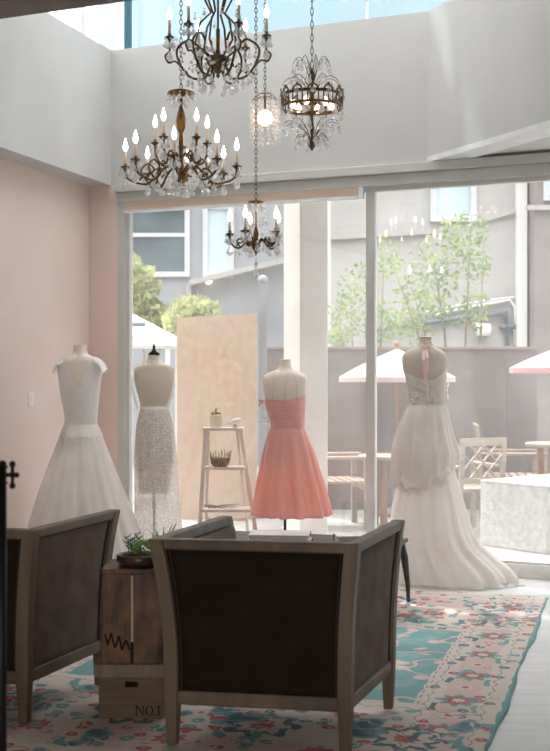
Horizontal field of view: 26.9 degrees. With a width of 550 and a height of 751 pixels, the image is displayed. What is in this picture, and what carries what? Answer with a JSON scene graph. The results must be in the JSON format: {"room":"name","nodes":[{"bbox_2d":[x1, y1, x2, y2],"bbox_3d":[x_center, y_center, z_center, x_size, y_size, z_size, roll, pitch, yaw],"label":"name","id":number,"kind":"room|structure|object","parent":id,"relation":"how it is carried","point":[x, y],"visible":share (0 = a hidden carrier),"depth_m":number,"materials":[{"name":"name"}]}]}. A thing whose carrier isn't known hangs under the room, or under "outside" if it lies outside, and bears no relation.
{"room":"clothing store","nodes":[
{"label":"clothing store","id":0,"kind":"room"},
{"bbox_2d":[0,158,88,527],"bbox_3d":[-3.732,-0.062,3.805,0.200,3.125,13.450,0,0,18],"label":"wall","id":1,"kind":"structure","parent":0,"point":[44,217],"depth_m":9.08,"materials":[{"name":"paint"}]},
{"bbox_2d":[28,392,33,406],"bbox_3d":[-1.906,0.184,8.998,0.011,0.116,0.076,0,0,18],"label":"light switch","id":2,"kind":"object","parent":1,"relation":"attached to","point":[30,394],"visible":1,"depth_m":8.98,"materials":[{"name":"plastic"}]},
{"bbox_2d":[0,0,130,18],"bbox_3d":[-0.157,-1.623,4.672,6.476,0.004,0.200,0,0,22],"label":"trim","id":3,"kind":"structure","parent":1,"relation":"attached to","point":[8,8],"depth_m":5.04,"materials":[{"name":"wood"}]},
{"bbox_2d":[0,12,110,186],"bbox_3d":[-2.251,-2.203,7.934,0.420,1.155,4.220,0,0,18],"label":"wall","id":4,"kind":"structure","parent":0,"point":[55,79],"depth_m":8.91,"materials":[{"name":"white paint"}]},
{"bbox_2d":[48,5,98,42],"bbox_3d":[-2.189,-3.640,7.914,0.150,1.720,4.220,0,0,18],"label":"window","id":5,"kind":"structure","parent":4,"relation":"in","point":[85,20],"depth_m":9.51,"materials":[{"name":"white glass"}]},
{"bbox_2d":[89,185,116,470],"bbox_3d":[-1.427,-0.062,9.984,0.282,3.125,0.250,0,0,23],"label":"wall pier","id":6,"kind":"object","parent":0,"point":[102,199],"visible":0.29,"depth_m":9.86,"materials":[{"name":"paint"}]},
{"bbox_2d":[111,11,427,185],"bbox_3d":[-0.217,-2.203,9.482,3.101,1.155,0.250,0,0,23],"label":"wall","id":7,"kind":"structure","parent":0,"point":[380,64],"depth_m":9.20,"materials":[{"name":"white paint"}]},
{"bbox_2d":[115,0,367,49],"bbox_3d":[1.289,-3.640,8.858,6.362,1.720,0.150,0,0,23],"label":"window","id":8,"kind":"structure","parent":7,"relation":"in","point":[123,10],"depth_m":9.86,"materials":[{"name":"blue glass"}]},
{"bbox_2d":[114,152,549,202],"bbox_3d":[1.435,-1.548,8.710,5.980,0.155,0.199,0,0,23],"label":"beam","id":9,"kind":"structure","parent":0,"point":[536,164],"depth_m":8.93,"materials":[{"name":"paint"}]},
{"bbox_2d":[427,120,549,160],"bbox_3d":[2.056,-1.645,7.206,0.212,0.040,3.598,0,0,-27],"label":"trim ledge","id":10,"kind":"object","parent":9,"relation":"attached to","point":[541,130],"visible":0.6,"depth_m":8.09,"materials":[{"name":"white paint"}]},
{"bbox_2d":[398,578,549,750],"bbox_3d":[-0.876,1.560,2.495,6.445,0.120,13.676,0,0,18],"label":"floor","id":11,"kind":"structure","parent":0,"point":[525,726],"depth_m":5.41,"materials":[{"name":"white paint"}]},
{"bbox_2d":[0,460,19,750],"bbox_3d":[-0.762,0.867,3.200,0.220,1.265,0.220,0,0,0],"label":"iron stand","id":12,"kind":"object","parent":11,"relation":"on","point":[3,465],"visible":1,"depth_m":3.19,"materials":[{"name":"black metal"}]},
{"bbox_2d":[63,345,93,384],"bbox_3d":[-1.450,0.637,8.550,0.326,1.727,0.317,0,0,-37],"label":"mannequin","id":13,"kind":"object","parent":11,"relation":"on","point":[78,362],"visible":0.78,"depth_m":8.48,"materials":[{"name":"fabric"}]},
{"bbox_2d":[27,357,145,558],"bbox_3d":[-1.422,0.784,8.559,1.053,1.844,0.856,0,0,0],"label":"gown","id":14,"kind":"object","parent":13,"relation":"on","point":[81,478],"visible":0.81,"depth_m":8.39,"materials":[{"name":"white fabric"}]},
{"bbox_2d":[134,344,174,405],"bbox_3d":[-0.945,0.620,9.000,0.320,1.760,0.300,0,0,0],"label":"mannequin","id":15,"kind":"object","parent":11,"relation":"on","point":[153,380],"visible":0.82,"depth_m":8.93,"materials":[{"name":"fabric"}]},
{"bbox_2d":[132,360,181,550],"bbox_3d":[-0.902,0.759,8.998,0.431,1.761,0.374,0,0,0],"label":"dress","id":16,"kind":"object","parent":15,"relation":"hanging from","point":[157,504],"visible":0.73,"depth_m":8.88,"materials":[{"name":"white fabric"}]},
{"bbox_2d":[198,427,256,530],"bbox_3d":[-0.348,0.955,9.026,0.525,1.101,0.557,0,0,0],"label":"step ladder","id":17,"kind":"object","parent":11,"relation":"on","point":[239,431],"visible":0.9,"depth_m":8.88,"materials":[{"name":"white paint"}]},
{"bbox_2d":[209,449,231,466],"bbox_3d":[-0.421,0.637,8.901,0.174,0.135,0.171,0,0,0],"label":"basket","id":18,"kind":"object","parent":17,"relation":"on","point":[216,462],"visible":1,"depth_m":8.85,"materials":[{"name":"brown wicker"}]},
{"bbox_2d":[203,504,238,507],"bbox_3d":[-0.422,1.003,8.854,0.301,0.035,0.038,0,0,0],"label":"twigs","id":19,"kind":"object","parent":17,"relation":"on","point":[208,506],"visible":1,"depth_m":8.85,"materials":[{"name":"beige wood"}]},
{"bbox_2d":[202,427,243,430],"bbox_3d":[-0.403,0.416,8.960,0.315,0.022,0.160,0,0,0],"label":"shelf","id":20,"kind":"object","parent":17,"relation":"attached to","point":[204,428],"depth_m":8.88,"materials":[{"name":"white paint"}]},
{"bbox_2d":[204,466,245,469],"bbox_3d":[-0.387,0.715,8.916,0.323,0.022,0.170,0,0,0],"label":"shelf","id":21,"kind":"object","parent":17,"relation":"attached to","point":[205,467],"depth_m":8.83,"materials":[{"name":"white paint"}]},
{"bbox_2d":[201,507,250,511],"bbox_3d":[-0.376,1.034,8.873,0.378,0.022,0.190,0,0,0],"label":"shelf","id":22,"kind":"object","parent":17,"relation":"attached to","point":[203,509],"depth_m":8.78,"materials":[{"name":"white paint"}]},
{"bbox_2d":[226,418,241,427],"bbox_3d":[-0.321,0.368,8.950,0.125,0.073,0.044,0,0,0],"label":"bird figurine","id":23,"kind":"object","parent":17,"relation":"on","point":[237,420],"visible":1,"depth_m":8.94,"materials":[{"name":"white ceramic"}]},
{"bbox_2d":[7,588,549,750],"bbox_3d":[0.022,1.490,6.219,2.600,0.020,4.068,0,0,17],"label":"oriental rug","id":24,"kind":"object","parent":11,"relation":"on","point":[460,656],"visible":0.41,"depth_m":5.14,"materials":[{"name":"multicoloured carpet"}]},
{"bbox_2d":[7,509,119,723],"bbox_3d":[-1.305,1.068,5.314,0.967,0.828,0.806,0,0,11],"label":"armchair","id":25,"kind":"object","parent":24,"relation":"on","point":[54,578],"visible":0.94,"depth_m":5.08,"materials":[{"name":"brown fabric"}]},
{"bbox_2d":[94,654,164,717],"bbox_3d":[-0.629,1.370,5.133,0.306,0.236,0.310,0,0,0],"label":"crate","id":26,"kind":"object","parent":24,"relation":"on","point":[125,690],"visible":0.83,"depth_m":4.99,"materials":[{"name":"brown wood"}]},
{"bbox_2d":[100,559,163,663],"bbox_3d":[-0.620,1.046,5.129,0.275,0.412,0.288,0,0,0],"label":"crate","id":27,"kind":"object","parent":26,"relation":"on","point":[131,616],"visible":0.78,"depth_m":4.99,"materials":[{"name":"brown wood"}]},
{"bbox_2d":[117,531,152,566],"bbox_3d":[-0.604,0.762,5.098,0.196,0.156,0.196,0,0,0],"label":"succulent bowl","id":28,"kind":"object","parent":27,"relation":"on","point":[136,557],"visible":0.91,"depth_m":5.06,"materials":[{"name":"plant"}]},
{"bbox_2d":[149,523,176,536],"bbox_3d":[-0.518,0.755,5.213,0.106,0.170,0.133,0,0,24],"label":"spiky plant","id":29,"kind":"object","parent":28,"relation":"in","point":[172,523],"visible":0.15,"depth_m":5.22,"materials":[{"name":"green plant"}]},
{"bbox_2d":[148,515,404,750],"bbox_3d":[0.040,1.068,4.914,0.967,0.828,0.806,0,0,11],"label":"armchair","id":30,"kind":"object","parent":24,"relation":"on","point":[246,623],"visible":1,"depth_m":4.56,"materials":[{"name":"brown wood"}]},
{"bbox_2d":[235,531,409,601],"bbox_3d":[0.111,1.279,7.466,1.434,0.419,0.660,0,0,17],"label":"coffee table","id":31,"kind":"object","parent":24,"relation":"on","point":[239,534],"visible":0.15,"depth_m":7.54,"materials":[{"name":"brown wood"}]},
{"bbox_2d":[333,532,365,542],"bbox_3d":[0.482,1.032,7.202,0.210,0.075,0.173,0,0,-6],"label":"book","id":32,"kind":"object","parent":31,"relation":"on","point":[347,537],"visible":0.45,"depth_m":7.15,"materials":[{"name":"white paper"}]},
{"bbox_3d":[0.025,1.045,7.151,0.390,0.050,0.263,0,0,9],"label":"book","id":33,"kind":"object","parent":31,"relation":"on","visible":0},
{"bbox_2d":[249,530,310,540],"bbox_3d":[0.031,0.999,7.152,0.370,0.042,0.243,0,0,6],"label":"book","id":34,"kind":"object","parent":33,"relation":"on","point":[295,535],"visible":0.88,"depth_m":7.07,"materials":[{"name":"white paper"}]},
{"bbox_2d":[262,359,306,529],"bbox_3d":[0.089,0.687,8.550,0.372,1.626,0.300,0,0,0],"label":"mannequin","id":35,"kind":"object","parent":11,"relation":"on","point":[284,383],"visible":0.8,"depth_m":8.48,"materials":[{"name":"fabric"}]},
{"bbox_2d":[251,395,333,519],"bbox_3d":[0.128,0.591,8.546,0.618,0.893,0.581,0,0,0],"label":"dress","id":36,"kind":"object","parent":35,"relation":"attached to","point":[290,484],"visible":0.99,"depth_m":8.40,"materials":[{"name":"fabric"}]},
{"bbox_2d":[402,336,446,379],"bbox_3d":[1.098,0.607,8.360,0.349,1.786,0.280,0,0,0],"label":"mannequin","id":37,"kind":"object","parent":11,"relation":"on","point":[412,364],"visible":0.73,"depth_m":8.29,"materials":[{"name":"fabric"}]},
{"bbox_2d":[421,344,432,381],"bbox_3d":[1.094,-0.090,8.328,0.127,0.275,0.184,0,0,0],"label":"ribbon","id":38,"kind":"object","parent":37,"relation":"attached to","point":[425,349],"visible":0.9,"depth_m":8.24,"materials":[{"name":"pink fabric"}]},
{"bbox_2d":[390,368,526,589],"bbox_3d":[1.329,0.727,8.320,0.991,1.558,0.635,0,0,0],"label":"gown","id":39,"kind":"object","parent":37,"relation":"on","point":[444,551],"visible":0.89,"depth_m":8.16,"materials":[{"name":"white fabric"}]},
{"bbox_2d":[499,558,549,579],"bbox_3d":[1.460,1.448,8.771,5.980,0.104,0.220,0,0,23],"label":"curb","id":40,"kind":"object","parent":11,"relation":"on","point":[527,571],"depth_m":8.48,"materials":[{"name":"white concrete"}]},
{"bbox_2d":[117,187,369,532],"bbox_3d":[-0.277,0.015,9.448,2.251,2.970,0.140,0,0,23],"label":"window","id":41,"kind":"structure","parent":40,"relation":"on","point":[129,217],"depth_m":9.80,"materials":[{"name":"metal"}]},
{"bbox_2d":[124,187,363,213],"bbox_3d":[-0.292,-1.425,9.373,2.132,0.090,0.042,0,0,23],"label":"roller blind","id":42,"kind":"object","parent":41,"relation":"attached to","point":[352,193],"visible":1,"depth_m":9.34,"materials":[{"name":"fabric"}]},
{"bbox_2d":[370,175,549,565],"bbox_3d":[2.477,-0.037,8.284,3.728,2.865,0.060,0,0,23],"label":"window","id":43,"kind":"structure","parent":40,"relation":"on","point":[373,190],"depth_m":8.96,"materials":[{"name":"metal"}]},
{"bbox_2d":[428,0,549,156],"bbox_3d":[2.061,-2.223,7.209,0.200,1.115,3.598,0,0,-27],"label":"wall","id":44,"kind":"structure","parent":0,"point":[489,60],"depth_m":8.13,"materials":[{"name":"white paint"}]},
{"bbox_2d":[475,137,549,157],"bbox_3d":[3.402,-1.695,7.879,2.799,0.100,3.598,0,0,-27],"label":"ceiling","id":45,"kind":"structure","parent":0,"point":[541,145],"depth_m":8.37,"materials":[{"name":"white paint"}]},
{"bbox_3d":[0.470,-4.575,6.887,7.671,0.150,7.081,0,0,0],"label":"ceiling","id":46,"kind":"structure","parent":0,"visible":0},
{"bbox_2d":[119,0,241,197],"bbox_3d":[-0.564,-2.798,6.900,0.698,3.432,0.698,0,0,23],"label":"chandelier","id":47,"kind":"object","parent":46,"relation":"hanging from","point":[181,173],"visible":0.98,"depth_m":6.88,"materials":[{"name":"gold metal"}]},
{"bbox_2d":[124,151,126,163],"bbox_3d":[-0.899,-1.306,6.912,0.015,0.085,0.015,0,0,25],"label":"candle","id":48,"kind":"object","parent":47,"relation":"on","point":[125,152],"depth_m":6.91,"materials":[{"name":"white wax"}]},
{"bbox_2d":[134,143,136,155],"bbox_3d":[-0.809,-1.306,6.671,0.015,0.085,0.015,0,0,25],"label":"candle","id":49,"kind":"object","parent":47,"relation":"on","point":[135,144],"depth_m":6.67,"materials":[{"name":"beige wax"}]},
{"bbox_2d":[154,127,156,139],"bbox_3d":[-0.723,-1.456,6.944,0.015,0.085,0.015,0,0,-7],"label":"candle","id":50,"kind":"object","parent":47,"relation":"on","point":[155,128],"depth_m":6.94,"materials":[{"name":"beige wax"}]},
{"bbox_2d":[162,120,164,132],"bbox_3d":[-0.655,-1.456,6.763,0.015,0.085,0.015,0,0,11],"label":"candle","id":51,"kind":"object","parent":47,"relation":"on","point":[163,121],"depth_m":6.76,"materials":[{"name":"beige wax"}]},
{"bbox_2d":[173,139,175,151],"bbox_3d":[-0.576,-1.306,6.565,0.015,0.085,0.015,0,0,25],"label":"candle","id":52,"kind":"object","parent":47,"relation":"on","point":[174,140],"depth_m":6.56,"materials":[{"name":"beige wax"}]},
{"bbox_2d":[195,121,197,133],"bbox_3d":[-0.461,-1.456,6.771,0.015,0.085,0.015,0,0,-16],"label":"candle","id":53,"kind":"object","parent":47,"relation":"on","point":[196,122],"depth_m":6.77,"materials":[{"name":"beige wax"}]},
{"bbox_2d":[206,128,208,139],"bbox_3d":[-0.409,-1.456,6.958,0.015,0.085,0.015,0,0,-43],"label":"candle","id":54,"kind":"object","parent":47,"relation":"on","point":[207,129],"depth_m":6.95,"materials":[{"name":"white wax"}]},
{"bbox_2d":[222,158,224,169],"bbox_3d":[-0.319,-1.306,7.128,0.015,0.085,0.015,0,0,25],"label":"candle","id":55,"kind":"object","parent":47,"relation":"on","point":[223,159],"depth_m":7.12,"materials":[{"name":"beige wax"}]},
{"bbox_2d":[235,150,237,162],"bbox_3d":[-0.229,-1.306,6.888,0.015,0.085,0.015,0,0,25],"label":"candle","id":56,"kind":"object","parent":47,"relation":"on","point":[236,151],"depth_m":6.88,"materials":[{"name":"white wax"}]},
{"bbox_2d":[163,0,271,97],"bbox_3d":[-0.322,-3.060,6.500,0.602,2.938,0.594,0,0,-11],"label":"chandelier","id":57,"kind":"object","parent":46,"relation":"hanging from","point":[217,62],"visible":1,"depth_m":6.48,"materials":[{"name":"brown metal"}]},
{"bbox_2d":[168,19,170,32],"bbox_3d":[-0.597,-1.971,6.514,0.015,0.090,0.015,0,0,25],"label":"candle","id":58,"kind":"object","parent":57,"relation":"on","point":[169,20],"depth_m":6.51,"materials":[{"name":"white wax"}]},
{"bbox_2d":[187,5,189,19],"bbox_3d":[-0.471,-1.971,6.269,0.015,0.090,0.015,0,0,10],"label":"candle","id":59,"kind":"object","parent":57,"relation":"on","point":[188,6],"depth_m":6.26,"materials":[{"name":"white wax"}]},
{"bbox_2d":[237,4,239,18],"bbox_3d":[-0.197,-1.971,6.255,0.015,0.090,0.015,0,0,-5],"label":"candle","id":60,"kind":"object","parent":57,"relation":"on","point":[238,5],"depth_m":6.25,"materials":[{"name":"white wax"}]},
{"bbox_2d":[265,18,267,31],"bbox_3d":[-0.048,-1.971,6.486,0.015,0.090,0.015,0,0,25],"label":"candle","id":61,"kind":"object","parent":57,"relation":"on","point":[266,19],"depth_m":6.48,"materials":[{"name":"white wax"}]},
{"bbox_2d":[224,0,282,277],"bbox_3d":[-0.132,-2.562,7.200,0.375,3.902,0.385,0,0,0],"label":"chandelier","id":62,"kind":"object","parent":46,"relation":"hanging from","point":[252,242],"visible":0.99,"depth_m":7.20,"materials":[{"name":"gold metal"}]},
{"bbox_2d":[228,221,230,230],"bbox_3d":[-0.283,-0.933,7.212,0.015,0.070,0.015,0,0,27],"label":"candle","id":63,"kind":"object","parent":62,"relation":"on","point":[229,222],"depth_m":7.21,"materials":[{"name":"white wax"}]},
{"bbox_2d":[244,217,246,226],"bbox_3d":[-0.181,-0.933,7.047,0.015,0.070,0.015,0,0,45],"label":"candle","id":64,"kind":"object","parent":62,"relation":"on","point":[245,218],"depth_m":7.04,"materials":[{"name":"white wax"}]},
{"bbox_2d":[279,0,345,152],"bbox_3d":[0.216,-2.926,6.700,0.386,3.236,0.386,0,0,0],"label":"chandelier","id":65,"kind":"object","parent":46,"relation":"hanging from","point":[326,100],"visible":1,"depth_m":6.68,"materials":[{"name":"brown metal"}]},
{"bbox_2d":[290,99,309,112],"bbox_3d":[0.146,-1.569,6.681,0.122,0.078,0.043,0,0,0],"label":"socket","id":66,"kind":"object","parent":65,"relation":"attached to","point":[293,105],"depth_m":6.67,"materials":[{"name":"glass"}]},
{"bbox_2d":[296,103,308,114],"bbox_3d":[0.167,-1.569,6.754,0.091,0.078,0.099,0,0,0],"label":"socket","id":67,"kind":"object","parent":65,"relation":"attached to","point":[298,108],"depth_m":6.77,"materials":[{"name":"metal"}]},
{"bbox_2d":[304,95,311,111],"bbox_3d":[0.189,-1.569,6.633,0.055,0.078,0.118,0,0,0],"label":"socket","id":68,"kind":"object","parent":65,"relation":"attached to","point":[306,103],"depth_m":6.65,"materials":[{"name":"glass"}]},
{"bbox_2d":[313,96,327,111],"bbox_3d":[0.264,-1.569,6.646,0.091,0.078,0.099,0,0,0],"label":"socket","id":69,"kind":"object","parent":65,"relation":"attached to","point":[325,103],"depth_m":6.63,"materials":[{"name":"glass"}]},
{"bbox_2d":[314,103,333,112],"bbox_3d":[0.285,-1.569,6.718,0.122,0.078,0.043,0,0,0],"label":"socket","id":70,"kind":"object","parent":65,"relation":"attached to","point":[331,105],"depth_m":6.71,"materials":[{"name":"metal"}]},
{"bbox_3d":[0.783,-4.575,7.729,5.556,0.150,3.423,0,0,0],"label":"window","id":71,"kind":"structure","parent":46,"relation":"attached to","visible":0},
{"bbox_2d":[250,3,279,145],"bbox_3d":[-0.069,-3.057,7.900,0.213,2.929,0.204,0,0,0],"label":"pendant","id":72,"kind":"object","parent":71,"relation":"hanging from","point":[265,118],"visible":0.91,"depth_m":7.87,"materials":[{"name":"glass"}]},
{"label":"outside","id":73,"kind":"structure","parent":0,"visible":0},
{"bbox_2d":[133,465,549,579],"bbox_3d":[3.498,1.500,16.586,21.000,0.200,15.780,0,0,23],"label":"patio","id":74,"kind":"structure","parent":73,"point":[340,522],"depth_m":10.66,"materials":[{"name":"concrete"}]},
{"bbox_2d":[133,252,170,363],"bbox_3d":[-1.749,-0.170,15.991,0.856,3.140,0.958,0,0,0],"label":"tree","id":75,"kind":"object","parent":74,"relation":"on","point":[149,303],"visible":0.57,"depth_m":15.81,"materials":[{"name":"green plant"}]},
{"bbox_2d":[133,314,176,450],"bbox_3d":[-1.837,0.319,13.500,1.382,2.163,1.408,0,0,0],"label":"canopy tent","id":76,"kind":"object","parent":74,"relation":"on","point":[146,334],"visible":0.21,"depth_m":12.89,"materials":[{"name":"white fabric"}]},
{"bbox_2d":[133,323,145,326],"bbox_3d":[-1.585,-0.558,13.030,0.240,0.080,0.060,0,0,0],"label":"vent","id":77,"kind":"object","parent":76,"relation":"attached to","point":[134,324],"depth_m":13.00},
{"bbox_2d":[160,291,221,336],"bbox_3d":[-1.038,0.173,14.323,0.812,2.453,0.988,0,0,0],"label":"shrub","id":78,"kind":"object","parent":74,"relation":"on","point":[189,305],"visible":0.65,"depth_m":14.05,"materials":[{"name":"green plant"}]},
{"bbox_2d":[133,204,283,464],"bbox_3d":[-1.338,-1.550,19.378,4.054,5.900,3.245,0,0,0],"label":"house","id":79,"kind":"structure","parent":74,"relation":"on","point":[187,249],"depth_m":18.00,"materials":[{"name":"paint"}]},
{"bbox_2d":[177,313,256,518],"bbox_3d":[-0.565,0.396,11.255,0.779,2.009,0.110,0,0,0],"label":"panel","id":80,"kind":"object","parent":74,"relation":"on","point":[217,355],"visible":0.81,"depth_m":11.20,"materials":[{"name":"beige wood"}]},
{"bbox_2d":[258,275,267,465],"bbox_3d":[-0.118,0.205,11.300,0.095,2.390,0.090,0,0,0],"label":"metal post","id":81,"kind":"object","parent":74,"relation":"on","point":[262,279],"visible":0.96,"depth_m":11.26,"materials":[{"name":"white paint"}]},
{"bbox_2d":[282,201,328,534],"bbox_3d":[0.261,-0.700,9.979,0.241,4.200,0.572,0,0,-17],"label":"patio column","id":82,"kind":"structure","parent":74,"relation":"on","point":[305,224],"depth_m":9.75,"materials":[{"name":"white paint"}]},
{"bbox_2d":[328,452,365,529],"bbox_3d":[0.518,0.935,10.659,0.680,0.930,0.610,0,0,-9],"label":"armchair","id":83,"kind":"object","parent":74,"relation":"on","point":[356,482],"visible":0.33,"depth_m":10.72,"materials":[{"name":"brown wood"}]},
{"bbox_2d":[328,232,401,346],"bbox_3d":[1.069,-0.175,13.996,0.922,3.150,0.901,0,0,0],"label":"young tree","id":84,"kind":"object","parent":74,"relation":"on","point":[334,333],"visible":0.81,"depth_m":13.95,"materials":[{"name":"green plant"}]},
{"bbox_2d":[358,453,395,525],"bbox_3d":[1.075,1.072,10.750,0.600,0.657,0.600,0,0,-17],"label":"patio table","id":85,"kind":"object","parent":74,"relation":"on","point":[383,457],"visible":0.22,"depth_m":10.60,"materials":[{"name":"brown wood"}]},
{"bbox_2d":[339,341,454,517],"bbox_3d":[1.220,0.527,11.500,1.151,1.745,1.151,0,0,-1],"label":"patio umbrella","id":86,"kind":"object","parent":74,"relation":"on","point":[389,365],"visible":0.53,"depth_m":11.21,"materials":[{"name":"fabric"}]},
{"bbox_2d":[267,347,536,509],"bbox_3d":[1.299,0.550,12.100,2.870,1.700,0.240,0,0,0],"label":"wall","id":87,"kind":"structure","parent":74,"relation":"on","point":[503,404],"depth_m":12.00,"materials":[{"name":"paint"}]},
{"bbox_2d":[328,183,526,346],"bbox_3d":[2.001,-1.250,16.405,2.571,5.300,3.190,0,0,0],"label":"building","id":88,"kind":"structure","parent":74,"relation":"on","point":[407,216],"depth_m":15.00,"materials":[{"name":"paint"}]},
{"bbox_2d":[381,208,492,346],"bbox_3d":[1.803,-0.219,12.855,1.262,3.237,0.917,0,0,0],"label":"young tree","id":89,"kind":"object","parent":74,"relation":"on","point":[468,260],"visible":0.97,"depth_m":12.79,"materials":[{"name":"green plant"}]},
{"bbox_2d":[455,438,506,527],"bbox_3d":[1.715,0.972,10.271,0.464,0.856,0.612,0,0,-20],"label":"armchair","id":90,"kind":"object","parent":74,"relation":"on","point":[470,485],"visible":0.6,"depth_m":10.02,"materials":[{"name":"brown wood"}]},
{"bbox_2d":[472,423,546,516],"bbox_3d":[2.267,0.935,11.144,0.680,0.930,0.610,0,0,7],"label":"armchair","id":91,"kind":"object","parent":74,"relation":"on","point":[475,427],"visible":0.44,"depth_m":11.15,"materials":[{"name":"brown wood"}]},
{"bbox_2d":[480,474,549,554],"bbox_3d":[2.393,1.132,9.742,1.338,0.537,2.059,0,0,6],"label":"block","id":92,"kind":"object","parent":74,"relation":"on","point":[515,511],"visible":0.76,"depth_m":9.24,"materials":[{"name":"white stone"}]},
{"bbox_2d":[509,351,549,372],"bbox_3d":[2.800,0.520,11.300,0.979,1.760,0.979,0,0,-1],"label":"patio umbrella","id":93,"kind":"object","parent":74,"relation":"on","point":[540,363],"visible":0.81,"depth_m":11.05,"materials":[{"name":"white fabric"}]},
{"bbox_2d":[525,441,549,474],"bbox_3d":[2.557,1.008,10.500,0.540,0.784,0.540,0,0,-17],"label":"patio table","id":94,"kind":"object","parent":74,"relation":"on","point":[540,445],"visible":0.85,"depth_m":10.53,"materials":[{"name":"brown wood"}]},
{"bbox_2d":[526,181,549,473],"bbox_3d":[3.987,-1.150,16.070,1.600,5.100,3.060,0,0,0],"label":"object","id":95,"kind":"structure","parent":74,"relation":"on","point":[538,193],"depth_m":14.60,"materials":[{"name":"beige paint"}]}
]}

